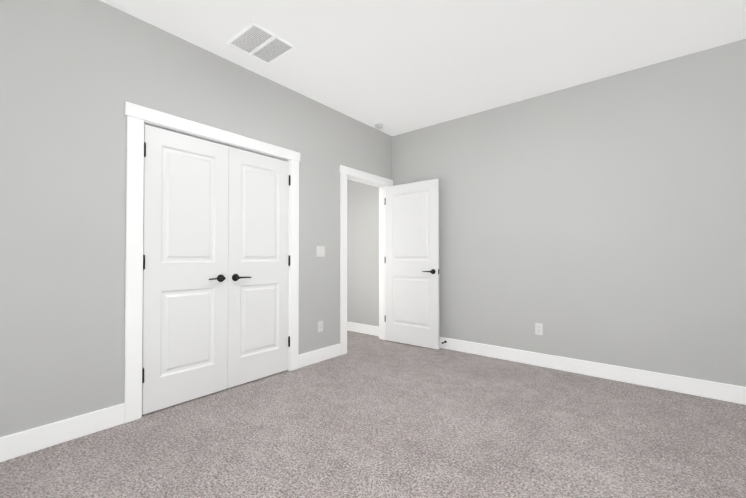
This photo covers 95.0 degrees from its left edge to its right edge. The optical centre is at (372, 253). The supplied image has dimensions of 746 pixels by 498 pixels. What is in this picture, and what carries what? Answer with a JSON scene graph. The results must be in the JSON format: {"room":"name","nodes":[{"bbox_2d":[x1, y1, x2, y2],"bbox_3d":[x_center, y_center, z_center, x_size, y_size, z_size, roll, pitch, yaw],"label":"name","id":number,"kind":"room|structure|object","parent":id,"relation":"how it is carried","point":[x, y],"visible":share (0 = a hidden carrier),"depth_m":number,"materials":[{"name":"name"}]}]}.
{"room":"empty bedroom","nodes":[
{"label":"empty bedroom","id":0,"kind":"room"},
{"bbox_2d":[0,0,391,436],"bbox_3d":[-1.550,-0.241,2.505,0.120,2.740,5.570,-1,-1,39],"label":"wall","id":1,"kind":"structure","parent":0,"point":[75,75],"depth_m":2.15,"materials":[{"name":"grey paint"}]},
{"bbox_2d":[0,343,340,461],"bbox_3d":[-1.774,1.059,2.109,0.015,0.131,4.457,-1,-1,39],"label":"baseboard","id":2,"kind":"structure","parent":1,"relation":"attached to","point":[15,445],"depth_m":2.05,"materials":[{"name":"white wood"}]},
{"bbox_2d":[142,124,228,414],"bbox_3d":[-1.412,0.112,2.607,0.155,2.012,0.620,-1,-1,39],"label":"closet door","id":3,"kind":"structure","parent":1,"relation":"in","point":[185,289],"depth_m":2.57,"materials":[{"name":"white paint"}]},
{"bbox_2d":[124,102,299,422],"bbox_3d":[-1.238,0.065,2.866,0.143,2.135,1.456,-1,-1,39],"label":"trim","id":4,"kind":"structure","parent":1,"relation":"attached to","point":[138,117],"depth_m":2.33,"materials":[{"name":"white wood"}]},
{"bbox_2d":[227,146,290,387],"bbox_3d":[-1.019,0.117,3.088,0.155,2.012,0.620,-1,-1,39],"label":"closet door","id":5,"kind":"structure","parent":1,"relation":"in","point":[258,269],"depth_m":3.05,"materials":[{"name":"white paint"}]},
{"bbox_2d":[318,321,322,331],"bbox_3d":[-0.551,0.776,3.614,0.008,0.116,0.072,-1,-1,39],"label":"outlet","id":6,"kind":"object","parent":1,"relation":"attached to","point":[320,326],"visible":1,"depth_m":3.61,"materials":[{"name":"white plastic"}]},
{"bbox_2d":[317,246,324,256],"bbox_3d":[-0.551,-0.018,3.623,0.010,0.116,0.116,-1,-1,39],"label":"switch plate","id":7,"kind":"object","parent":1,"relation":"attached to","point":[320,251],"visible":1,"depth_m":3.62,"materials":[{"name":"white plastic"}]},
{"bbox_2d":[340,165,392,354],"bbox_3d":[-0.108,0.081,4.266,0.164,2.135,0.998,-1,-1,39],"label":"door frame","id":8,"kind":"structure","parent":1,"relation":"attached to","point":[352,174],"depth_m":4.07,"materials":[{"name":"white wood"}]},
{"bbox_2d":[386,179,439,349],"bbox_3d":[0.475,0.131,4.274,0.774,2.012,0.155,-1,-1,39],"label":"entry door","id":9,"kind":"structure","parent":1,"relation":"in","point":[412,263],"depth_m":4.23,"materials":[{"name":"white paint"}]},
{"bbox_2d":[0,330,745,497],"bbox_3d":[-0.342,1.168,1.580,6.240,0.100,5.690,-1,-1,39],"label":"floor","id":10,"kind":"structure","parent":0,"point":[368,416],"depth_m":2.04,"materials":[{"name":"carpet"}]},
{"bbox_2d":[100,0,745,135],"bbox_3d":[-0.342,-1.681,1.612,6.240,0.120,5.690,-1,-1,39],"label":"ceiling","id":11,"kind":"structure","parent":0,"point":[395,67],"depth_m":2.61,"materials":[{"name":"white paint"}]},
{"bbox_2d":[226,22,296,64],"bbox_3d":[-0.861,-1.604,2.645,0.380,0.011,0.385,-1,-1,39],"label":"ceiling vent","id":12,"kind":"object","parent":11,"relation":"in","point":[259,42],"visible":1,"depth_m":2.62,"materials":[{"name":"white metal"}]},
{"bbox_2d":[375,123,383,128],"bbox_3d":[0.077,-1.574,4.250,0.116,0.034,0.116,-1,-1,39],"label":"smoke detector","id":13,"kind":"object","parent":11,"relation":"attached to","point":[379,126],"visible":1,"depth_m":4.21,"materials":[{"name":"white plastic"}]},
{"bbox_2d":[347,39,745,386],"bbox_3d":[1.419,-0.227,3.753,6.240,2.740,0.120,-1,-1,39],"label":"wall","id":14,"kind":"structure","parent":0,"point":[602,220],"depth_m":3.14,"materials":[{"name":"grey paint"}]},
{"bbox_2d":[535,323,542,334],"bbox_3d":[1.676,0.768,3.449,0.072,0.116,0.008,-1,-1,39],"label":"outlet","id":15,"kind":"object","parent":14,"relation":"attached to","point":[538,328],"visible":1,"depth_m":3.45,"materials":[{"name":"white plastic"}]},
{"bbox_2d":[439,337,745,404],"bbox_3d":[1.982,1.071,3.191,4.435,0.131,0.015,-1,-1,39],"label":"baseboard","id":16,"kind":"structure","parent":14,"relation":"attached to","point":[711,389],"depth_m":3.06,"materials":[{"name":"white wood"}]},
{"bbox_3d":[-1.217,-0.223,4.137,1.430,2.740,0.120,-1,-1,39],"label":"wall","id":17,"kind":"structure","parent":0,"visible":0},
{"bbox_2d":[347,322,378,335],"bbox_3d":[-0.394,1.093,5.130,1.430,0.131,0.019,-1,-1,39],"label":"baseboard","id":18,"kind":"structure","parent":17,"relation":"attached to","point":[363,328],"depth_m":4.89,"materials":[{"name":"white wood"}]}
]}

